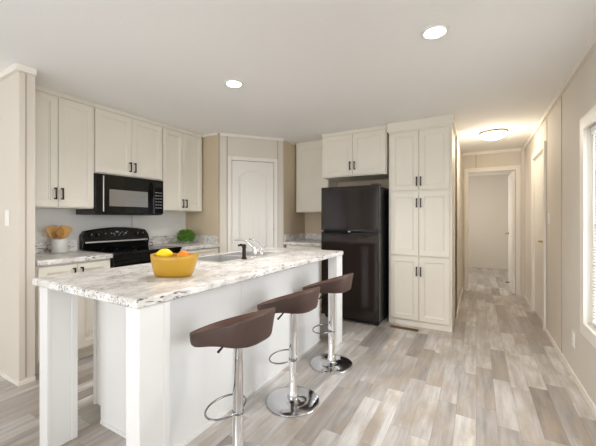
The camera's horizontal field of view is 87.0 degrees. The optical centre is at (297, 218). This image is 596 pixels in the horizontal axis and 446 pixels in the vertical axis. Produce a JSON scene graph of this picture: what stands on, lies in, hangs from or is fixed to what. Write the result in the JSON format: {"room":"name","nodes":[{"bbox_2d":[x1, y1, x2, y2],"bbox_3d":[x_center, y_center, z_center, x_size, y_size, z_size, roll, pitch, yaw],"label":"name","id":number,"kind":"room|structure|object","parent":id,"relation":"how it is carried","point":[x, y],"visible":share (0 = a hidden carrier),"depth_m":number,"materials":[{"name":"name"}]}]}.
{"room":"kitchen","nodes":[
{"label":"kitchen","id":0,"kind":"room"},
{"bbox_2d":[0,371,35,386],"bbox_3d":[-2.320,1.223,2.524,0.650,0.030,0.105,0,0,30],"label":"baseboard","id":1,"kind":"structure","parent":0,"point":[2,374],"depth_m":2.38,"materials":[{"name":"beige paint"}]},
{"bbox_2d":[0,63,36,80],"bbox_3d":[-2.316,-1.117,2.512,0.668,0.045,0.123,0,0,30],"label":"trim","id":2,"kind":"structure","parent":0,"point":[16,67],"depth_m":2.36,"materials":[{"name":"beige paint"}]},
{"bbox_2d":[35,208,185,250],"bbox_3d":[-3.046,0.050,2.029,0.120,2.377,8.550,0,0,30],"label":"wall","id":3,"kind":"structure","parent":0,"point":[164,224],"depth_m":3.47,"materials":[{"name":"white paint"}]},
{"bbox_2d":[38,226,47,238],"bbox_3d":[-2.425,0.133,2.986,0.008,0.120,0.074,0,0,30],"label":"wall outlet","id":4,"kind":"object","parent":3,"relation":"attached to","point":[42,234],"visible":0.98,"depth_m":2.98,"materials":[{"name":"white plastic"}]},
{"bbox_2d":[35,241,76,253],"bbox_3d":[-2.417,0.273,2.985,0.020,0.100,0.572,0,0,30],"label":"backsplash","id":5,"kind":"structure","parent":3,"relation":"attached to","point":[42,247],"depth_m":3.00,"materials":[{"name":"stone"}]},
{"bbox_2d":[35,85,93,208],"bbox_3d":[-2.260,-0.619,2.893,0.384,1.039,0.566,0,0,30],"label":"upper cabinet","id":6,"kind":"object","parent":3,"relation":"attached to","point":[64,123],"visible":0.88,"depth_m":2.83,"materials":[{"name":"white paint"}]},
{"bbox_2d":[93,102,161,180],"bbox_3d":[-1.929,-0.795,3.472,0.384,0.686,0.764,0,0,30],"label":"upper cabinet","id":7,"kind":"object","parent":3,"relation":"attached to","point":[126,144],"visible":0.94,"depth_m":3.35,"materials":[{"name":"white paint"}]},
{"bbox_2d":[76,173,162,214],"bbox_3d":[-1.917,-0.245,3.456,0.421,0.406,0.758,0,0,30],"label":"microwave oven","id":8,"kind":"object","parent":7,"relation":"attached to","point":[113,194],"visible":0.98,"depth_m":3.30,"materials":[{"name":"black plastic"}]},
{"bbox_2d":[148,235,179,244],"bbox_3d":[-1.745,0.273,4.162,0.020,0.100,0.606,0,0,30],"label":"backsplash","id":9,"kind":"structure","parent":3,"relation":"attached to","point":[172,238],"depth_m":4.10,"materials":[{"name":"stone"}]},
{"bbox_2d":[176,224,179,232],"bbox_3d":[-1.656,0.133,4.332,0.008,0.120,0.074,0,0,30],"label":"wall outlet","id":10,"kind":"object","parent":3,"relation":"attached to","point":[177,225],"visible":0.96,"depth_m":4.33,"materials":[{"name":"white plastic"}]},
{"bbox_2d":[162,123,201,211],"bbox_3d":[-1.587,-0.619,4.072,0.384,1.039,0.614,0,0,30],"label":"upper cabinet","id":11,"kind":"object","parent":3,"relation":"attached to","point":[181,149],"visible":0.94,"depth_m":3.96,"materials":[{"name":"white paint"}]},
{"bbox_2d":[186,133,219,253],"bbox_3d":[-1.306,0.050,4.334,0.616,2.377,0.080,0,0,30],"label":"wall","id":12,"kind":"structure","parent":0,"point":[207,221],"depth_m":4.22,"materials":[{"name":"beige paint"}]},
{"bbox_2d":[191,235,217,242],"bbox_3d":[-1.321,0.273,4.283,0.593,0.100,0.020,0,0,30],"label":"backsplash","id":13,"kind":"structure","parent":12,"relation":"attached to","point":[199,238],"depth_m":4.23,"materials":[{"name":"stone"}]},
{"bbox_2d":[202,132,217,136],"bbox_3d":[-1.179,-1.124,4.204,0.266,0.030,0.020,0,0,30],"label":"trim","id":14,"kind":"structure","parent":12,"relation":"attached to","point":[215,133],"depth_m":4.18,"materials":[{"name":"beige paint"}]},
{"bbox_2d":[220,136,282,252],"bbox_3d":[-0.639,0.050,4.362,0.873,2.377,0.080,0,0,-19],"label":"wall","id":15,"kind":"structure","parent":0,"point":[238,147],"depth_m":4.29,"materials":[{"name":"beige paint"}]},
{"bbox_2d":[227,136,227,251],"bbox_3d":[-0.950,0.067,4.210,0.010,2.342,0.004,0,0,-20],"label":"trim","id":16,"kind":"structure","parent":15,"relation":"attached to","point":[227,136],"depth_m":4.21,"materials":[{"name":"beige paint"}]},
{"bbox_2d":[220,133,282,140],"bbox_3d":[-0.622,-1.121,4.314,0.873,0.035,0.022,0,0,-19],"label":"trim","id":17,"kind":"structure","parent":15,"relation":"attached to","point":[221,134],"depth_m":4.30,"materials":[{"name":"beige paint"}]},
{"bbox_2d":[228,156,277,251],"bbox_3d":[-0.623,0.198,4.342,0.690,2.080,0.062,0,0,-19],"label":"door","id":18,"kind":"structure","parent":15,"relation":"in","point":[252,186],"depth_m":4.34,"materials":[{"name":"beige paint"}]},
{"bbox_2d":[283,139,304,247],"bbox_3d":[-0.074,0.050,4.753,0.060,2.377,0.630,0,0,30],"label":"wall","id":19,"kind":"structure","parent":0,"point":[293,221],"depth_m":4.63,"materials":[{"name":"beige paint"}]},
{"bbox_2d":[284,233,304,241],"bbox_3d":[-0.040,0.273,4.727,0.020,0.100,0.597,0,0,30],"label":"backsplash","id":20,"kind":"structure","parent":19,"relation":"attached to","point":[299,236],"depth_m":4.69,"materials":[{"name":"stone"}]},
{"bbox_2d":[0,0,595,173],"bbox_3d":[0.355,-1.179,2.821,5.400,0.080,13.500,0,0,30],"label":"ceiling","id":21,"kind":"structure","parent":0,"point":[308,70],"depth_m":2.26,"materials":[{"name":"white paint"}]},
{"bbox_2d":[224,79,243,87],"bbox_3d":[-0.538,-1.134,2.643,0.160,0.008,0.160,0,0,30],"label":"recessed light","id":22,"kind":"object","parent":21,"relation":"in","point":[232,83],"visible":1,"depth_m":2.62,"materials":[{"name":"white plastic"}]},
{"bbox_2d":[421,24,448,39],"bbox_3d":[0.834,-1.134,1.914,0.160,0.008,0.160,0,0,30],"label":"recessed light","id":23,"kind":"object","parent":21,"relation":"in","point":[433,32],"visible":1,"depth_m":1.91,"materials":[{"name":"white plastic"}]},
{"bbox_2d":[479,129,507,139],"bbox_3d":[2.565,-1.089,4.121,0.324,0.100,0.324,0,0,30],"label":"flush ceiling light","id":24,"kind":"object","parent":21,"relation":"attached to","point":[495,134],"visible":1,"depth_m":4.03,"materials":[{"name":"white glass"}]},
{"bbox_2d":[0,267,595,445],"bbox_3d":[0.355,1.268,2.821,5.400,0.060,13.500,0,0,30],"label":"floor","id":25,"kind":"structure","parent":0,"point":[495,379],"depth_m":2.20,"materials":[{"name":"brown wood"}]},
{"bbox_2d":[0,71,34,381],"bbox_3d":[-2.321,0.050,2.529,0.643,2.377,0.098,0,0,30],"label":"wall pier","id":26,"kind":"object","parent":25,"relation":"on","point":[12,88],"visible":1,"depth_m":2.39,"materials":[{"name":"beige paint"}]},
{"bbox_2d":[5,210,9,225],"bbox_3d":[-2.245,-0.007,2.423,0.074,0.120,0.008,0,0,30],"label":"light switch","id":27,"kind":"object","parent":26,"relation":"attached to","point":[7,212],"visible":1,"depth_m":2.42,"materials":[{"name":"white plastic"}]},
{"bbox_2d":[25,74,26,376],"bbox_3d":[-2.045,0.050,2.361,0.003,2.277,0.010,0,0,30],"label":"trim","id":28,"kind":"structure","parent":26,"relation":"attached to","point":[25,74],"depth_m":2.36,"materials":[{"name":"beige paint"}]},
{"bbox_2d":[35,258,109,374],"bbox_3d":[-2.138,0.801,2.825,0.664,0.873,0.570,0,0,30],"label":"base cabinet","id":29,"kind":"object","parent":25,"relation":"on","point":[85,305],"visible":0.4,"depth_m":2.70,"materials":[{"name":"white paint"}]},
{"bbox_2d":[35,241,112,265],"bbox_3d":[-2.142,0.293,2.828,0.653,0.141,0.572,0,0,30],"label":"countertop","id":30,"kind":"structure","parent":29,"relation":"on","point":[43,255],"depth_m":2.81,"materials":[{"name":"stone"}]},
{"bbox_2d":[51,239,67,252],"bbox_3d":[-2.284,0.258,3.010,0.128,0.131,0.128,0,0,30],"label":"utensil crock","id":31,"kind":"object","parent":30,"relation":"on","point":[57,245],"visible":0.95,"depth_m":2.96,"materials":[{"name":"white ceramic"}]},
{"bbox_2d":[45,225,57,238],"bbox_3d":[-2.332,0.182,2.986,0.038,0.245,0.130,0,0,30],"label":"wooden spatula","id":32,"kind":"object","parent":31,"relation":"in","point":[51,231],"visible":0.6,"depth_m":2.98,"materials":[{"name":"brown wood"}]},
{"bbox_2d":[56,227,63,238],"bbox_3d":[-2.255,0.191,2.975,0.022,0.226,0.073,0,0,11],"label":"wooden spoon","id":33,"kind":"object","parent":31,"relation":"in","point":[60,231],"visible":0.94,"depth_m":2.97,"materials":[{"name":"brown wood"}]},
{"bbox_2d":[61,225,71,238],"bbox_3d":[-2.256,0.182,3.047,0.026,0.246,0.132,0,0,24],"label":"wooden spatula","id":34,"kind":"object","parent":31,"relation":"in","point":[67,229],"visible":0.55,"depth_m":3.05,"materials":[{"name":"brown wood"}]},
{"bbox_2d":[79,227,181,267],"bbox_3d":[-1.770,0.645,3.388,0.728,1.105,0.760,0,0,30],"label":"electric range","id":35,"kind":"object","parent":25,"relation":"on","point":[128,246],"visible":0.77,"depth_m":3.35,"materials":[{"name":"black metal"}]},
{"bbox_2d":[80,245,181,255],"bbox_3d":[-1.773,0.329,3.389,0.612,0.027,0.760,0,0,30],"label":"cooktop","id":36,"kind":"object","parent":35,"relation":"in","point":[117,250],"depth_m":3.25,"materials":[{"name":"black glass"}]},
{"bbox_2d":[40,255,341,445],"bbox_3d":[-0.479,0.801,2.439,0.880,0.873,2.193,0,0,30],"label":"kitchen island","id":37,"kind":"object","parent":25,"relation":"on","point":[152,387],"visible":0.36,"depth_m":1.77,"materials":[{"name":"white wood"}]},
{"bbox_2d":[32,247,342,308],"bbox_3d":[-0.493,0.344,2.447,0.926,0.040,2.223,0,0,30],"label":"island countertop","id":38,"kind":"structure","parent":37,"relation":"on","point":[137,286],"depth_m":1.69,"materials":[{"name":"stone"}]},
{"bbox_2d":[150,253,198,277],"bbox_3d":[-0.700,0.260,1.787,0.264,0.127,0.186,0,0,6],"label":"fruit bowl","id":39,"kind":"object","parent":38,"relation":"on","point":[175,266],"visible":0.94,"depth_m":1.72,"materials":[{"name":"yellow ceramic"}]},
{"bbox_2d":[156,249,172,256],"bbox_3d":[-0.757,0.200,1.781,0.080,0.062,0.070,0,0,-43],"label":"lemon","id":40,"kind":"object","parent":39,"relation":"in","point":[163,252],"visible":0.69,"depth_m":1.76,"materials":[{"name":"yellow food"}]},
{"bbox_2d":[177,250,189,255],"bbox_3d":[-0.648,0.211,1.778,0.068,0.066,0.068,0,0,30],"label":"orange","id":41,"kind":"object","parent":39,"relation":"in","point":[183,252],"visible":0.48,"depth_m":1.76,"materials":[{"name":"orange food"}]},
{"bbox_2d":[197,250,285,263],"bbox_3d":[-0.511,0.407,2.706,0.460,0.178,0.800,0,0,30],"label":"sink","id":42,"kind":"object","parent":38,"relation":"in","point":[227,258],"visible":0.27,"depth_m":2.73,"materials":[{"name":"silver metal"}]},
{"bbox_2d":[197,255,246,261],"bbox_3d":[-0.636,0.410,2.555,0.341,0.172,0.359,0,0,30],"label":"basin","id":43,"kind":"object","parent":42,"relation":"in","point":[212,258],"depth_m":2.73,"materials":[{"name":"silver metal"}]},
{"bbox_2d":[238,244,246,258],"bbox_3d":[-0.444,0.258,2.500,0.083,0.120,0.043,0,0,30],"label":"soap dispenser","id":44,"kind":"object","parent":42,"relation":"on","point":[242,245],"visible":1,"depth_m":2.48,"materials":[{"name":"brown metal"}]},
{"bbox_2d":[225,251,269,255],"bbox_3d":[-0.445,0.410,2.890,0.341,0.172,0.359,0,0,30],"label":"basin","id":45,"kind":"object","parent":42,"relation":"in","point":[248,253],"depth_m":3.02,"materials":[{"name":"silver metal"}]},
{"bbox_2d":[232,238,266,257],"bbox_3d":[-0.419,0.242,2.682,0.232,0.151,0.210,0,0,30],"label":"kitchen faucet","id":46,"kind":"object","parent":38,"relation":"on","point":[254,250],"visible":1,"depth_m":2.62,"materials":[{"name":"silver metal"}]},
{"bbox_2d":[185,247,217,255],"bbox_3d":[-1.459,0.801,4.013,0.664,0.873,0.626,0,0,30],"label":"base cabinet","id":47,"kind":"object","parent":25,"relation":"on","point":[213,250],"visible":0.06,"depth_m":3.94,"materials":[{"name":"white paint"}]},
{"bbox_2d":[148,235,219,250],"bbox_3d":[-1.464,0.293,4.015,0.653,0.141,0.628,0,0,30],"label":"countertop","id":48,"kind":"structure","parent":47,"relation":"on","point":[201,241],"depth_m":4.12,"materials":[{"name":"stone"}]},
{"bbox_2d":[177,229,195,243],"bbox_3d":[-1.472,0.221,4.135,0.255,0.206,0.263,0,0,30],"label":"potted plant","id":49,"kind":"object","parent":48,"relation":"on","point":[188,235],"visible":1,"depth_m":4.08,"materials":[{"name":"green plant"}]},
{"bbox_2d":[190,307,275,445],"bbox_3d":[-0.327,0.836,1.572,0.428,0.804,0.360,0,0,30],"label":"bar stool","id":50,"kind":"object","parent":25,"relation":"on","point":[239,332],"visible":1,"depth_m":1.50,"materials":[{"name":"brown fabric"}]},
{"bbox_2d":[193,308,272,332],"bbox_3d":[-0.327,0.518,1.572,0.410,0.165,0.308,0,0,30],"label":"cushion","id":51,"kind":"object","parent":50,"relation":"on","point":[261,321],"depth_m":1.46,"materials":[{"name":"brown leather"}]},
{"bbox_2d":[257,287,319,417],"bbox_3d":[-0.064,0.846,2.151,0.428,0.784,0.360,0,0,30],"label":"bar stool","id":52,"kind":"object","parent":25,"relation":"on","point":[292,400],"visible":0.98,"depth_m":2.10,"materials":[{"name":"silver metal"}]},
{"bbox_2d":[260,287,317,304],"bbox_3d":[-0.064,0.538,2.151,0.410,0.165,0.308,0,0,30],"label":"cushion","id":53,"kind":"object","parent":52,"relation":"on","point":[309,296],"depth_m":2.00,"materials":[{"name":"brown leather"}]},
{"bbox_2d":[286,245,320,309],"bbox_3d":[0.253,0.801,4.554,0.660,0.873,0.646,0,0,30],"label":"base cabinet","id":54,"kind":"object","parent":25,"relation":"on","point":[287,246],"visible":0.02,"depth_m":4.29,"materials":[{"name":"white paint"}]},
{"bbox_2d":[284,233,320,245],"bbox_3d":[0.250,0.293,4.567,0.683,0.141,0.628,0,0,30],"label":"countertop","id":55,"kind":"structure","parent":54,"relation":"on","point":[308,239],"depth_m":4.63,"materials":[{"name":"stone"}]},
{"bbox_2d":[303,273,352,373],"bbox_3d":[0.256,0.846,2.697,0.428,0.784,0.360,0,0,30],"label":"bar stool","id":56,"kind":"object","parent":25,"relation":"on","point":[330,363],"visible":0.95,"depth_m":2.65,"materials":[{"name":"silver metal"}]},
{"bbox_2d":[306,273,351,286],"bbox_3d":[0.256,0.538,2.697,0.410,0.165,0.308,0,0,30],"label":"cushion","id":57,"kind":"object","parent":56,"relation":"on","point":[344,280],"depth_m":2.54,"materials":[{"name":"brown leather"}]},
{"bbox_2d":[321,183,388,325],"bbox_3d":[0.792,0.415,4.073,0.728,1.645,0.843,0,0,30],"label":"refrigerator","id":58,"kind":"object","parent":25,"relation":"on","point":[354,219],"visible":0.89,"depth_m":3.71,"materials":[{"name":"black metal"}]},
{"bbox_2d":[389,325,418,331],"bbox_3d":[1.199,1.235,3.549,0.310,0.006,0.070,0,0,30],"label":"floor vent","id":59,"kind":"object","parent":25,"relation":"in","point":[392,326],"visible":1,"depth_m":3.54,"materials":[{"name":"brown metal"}]},
{"bbox_2d":[387,114,456,331],"bbox_3d":[1.520,0.050,3.828,0.716,2.376,0.652,0,0,30],"label":"pantry cabinet","id":60,"kind":"object","parent":25,"relation":"on","point":[421,151],"visible":1,"depth_m":3.57,"materials":[{"name":"white paint"}]},
{"bbox_2d":[305,139,456,308],"bbox_3d":[1.050,0.050,4.543,2.220,2.377,0.120,0,0,30],"label":"wall","id":61,"kind":"structure","parent":0,"point":[312,220],"depth_m":4.87,"materials":[{"name":"beige paint"}]},
{"bbox_2d":[305,233,320,239],"bbox_3d":[0.401,0.273,4.831,0.683,0.100,0.020,0,0,30],"label":"backsplash","id":62,"kind":"structure","parent":61,"relation":"attached to","point":[314,236],"depth_m":4.91,"materials":[{"name":"stone"}]},
{"bbox_2d":[296,140,336,212],"bbox_3d":[0.279,-0.619,4.724,0.535,1.039,0.328,0,0,30],"label":"upper cabinet","id":63,"kind":"object","parent":61,"relation":"attached to","point":[309,180],"visible":0.55,"depth_m":4.61,"materials":[{"name":"white paint"}]},
{"bbox_2d":[322,125,388,182],"bbox_3d":[0.830,-0.843,4.242,0.865,0.591,0.617,0,0,30],"label":"upper cabinet","id":64,"kind":"object","parent":61,"relation":"attached to","point":[362,154],"visible":0.94,"depth_m":4.00,"materials":[{"name":"white paint"}]},
{"bbox_2d":[455,134,461,316],"bbox_3d":[2.380,0.050,4.734,0.100,2.377,1.770,0,0,30],"label":"wall","id":65,"kind":"structure","parent":0,"point":[458,154],"depth_m":4.42,"materials":[{"name":"beige paint"}]},
{"bbox_2d":[456,287,462,317],"bbox_3d":[2.428,1.213,4.706,0.012,0.050,1.770,0,0,30],"label":"baseboard","id":66,"kind":"structure","parent":65,"relation":"attached to","point":[462,287],"depth_m":4.43,"materials":[{"name":"beige paint"}]},
{"bbox_2d":[469,174,509,269],"bbox_3d":[4.713,0.050,7.933,2.700,2.377,0.100,0,0,30],"label":"wall","id":67,"kind":"structure","parent":0,"point":[488,194],"depth_m":7.85,"materials":[{"name":"beige paint"}]},
{"bbox_2d":[469,172,510,175],"bbox_3d":[4.684,-1.114,7.881,2.500,0.050,0.020,0,0,30],"label":"trim","id":68,"kind":"structure","parent":67,"relation":"attached to","point":[500,173],"depth_m":7.82,"materials":[{"name":"beige paint"}]},
{"bbox_2d":[462,151,520,289],"bbox_3d":[3.228,0.050,5.327,0.985,2.377,0.100,0,0,30],"label":"wall","id":69,"kind":"structure","parent":0,"point":[506,158],"depth_m":5.32,"materials":[{"name":"beige paint"}]},
{"bbox_2d":[462,148,520,155],"bbox_3d":[3.229,-1.117,5.254,0.860,0.045,0.025,0,0,30],"label":"trim","id":70,"kind":"structure","parent":69,"relation":"attached to","point":[514,149],"depth_m":5.23,"materials":[{"name":"beige paint"}]},
{"bbox_2d":[464,165,520,295],"bbox_3d":[3.262,0.185,5.302,0.799,2.105,0.128,0,0,30],"label":"trim","id":71,"kind":"structure","parent":69,"relation":"attached to","point":[517,168],"depth_m":5.13,"materials":[{"name":"beige paint"}]},
{"bbox_2d":[505,171,514,293],"bbox_3d":[3.659,0.222,5.436,0.096,2.008,0.660,0,0,29],"label":"door","id":72,"kind":"structure","parent":69,"relation":"in","point":[511,178],"depth_m":5.28,"materials":[{"name":"white paint"}]},
{"bbox_2d":[525,47,595,405],"bbox_3d":[1.178,0.050,0.624,0.120,2.377,10.300,0,0,30],"label":"wall","id":73,"kind":"structure","parent":0,"point":[579,98],"depth_m":2.57,"materials":[{"name":"beige paint"}]},
{"bbox_2d":[521,147,524,296],"bbox_3d":[3.584,0.050,5.008,0.050,2.377,0.100,0,0,30],"label":"trim","id":74,"kind":"structure","parent":73,"relation":"attached to","point":[522,150],"depth_m":4.97,"materials":[{"name":"beige wood"}]},
{"bbox_2d":[531,141,545,330],"bbox_3d":[2.987,0.191,3.840,0.169,2.095,0.950,0,0,30],"label":"door","id":75,"kind":"structure","parent":73,"relation":"in","point":[538,158],"depth_m":3.88,"materials":[{"name":"beige paint"}]},
{"bbox_2d":[546,118,546,328],"bbox_3d":[2.692,0.050,3.399,0.004,2.287,0.010,0,0,30],"label":"trim","id":76,"kind":"structure","parent":73,"relation":"attached to","point":[546,118],"depth_m":3.40,"materials":[{"name":"beige paint"}]},
{"bbox_2d":[523,33,595,149],"bbox_3d":[1.120,-1.117,0.668,0.025,0.045,10.080,0,0,30],"label":"trim","id":77,"kind":"structure","parent":73,"relation":"attached to","point":[591,46],"depth_m":2.55,"materials":[{"name":"beige paint"}]},
{"bbox_2d":[524,294,595,416],"bbox_3d":[1.101,1.216,0.622,0.012,0.045,9.980,0,0,30],"label":"baseboard","id":78,"kind":"structure","parent":73,"relation":"attached to","point":[586,396],"depth_m":2.44,"materials":[{"name":"beige paint"}]},
{"bbox_2d":[561,96,561,352],"bbox_3d":[2.352,0.050,2.804,0.004,2.287,0.014,0,0,30],"label":"trim","id":79,"kind":"structure","parent":73,"relation":"attached to","point":[561,96],"depth_m":2.80,"materials":[{"name":"beige paint"}]},
{"bbox_2d":[572,330,574,347],"bbox_3d":[2.149,0.938,2.453,0.008,0.120,0.074,0,0,30],"label":"wall outlet","id":80,"kind":"object","parent":73,"relation":"attached to","point":[573,332],"visible":1,"depth_m":2.44,"materials":[{"name":"white plastic"}]},
{"bbox_2d":[580,105,595,348],"bbox_3d":[1.784,0.051,1.723,0.118,1.515,1.140,0,0,30],"label":"window","id":81,"kind":"structure","parent":73,"relation":"in","point":[589,118],"depth_m":2.17,"materials":[{"name":"beige paint"}]},
{"bbox_2d":[591,124,595,326],"bbox_3d":[1.775,0.046,1.728,0.050,1.327,0.930,0,0,30],"label":"window blind","id":82,"kind":"object","parent":81,"relation":"attached to","point":[593,129],"visible":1,"depth_m":2.08,"materials":[{"name":"white"}]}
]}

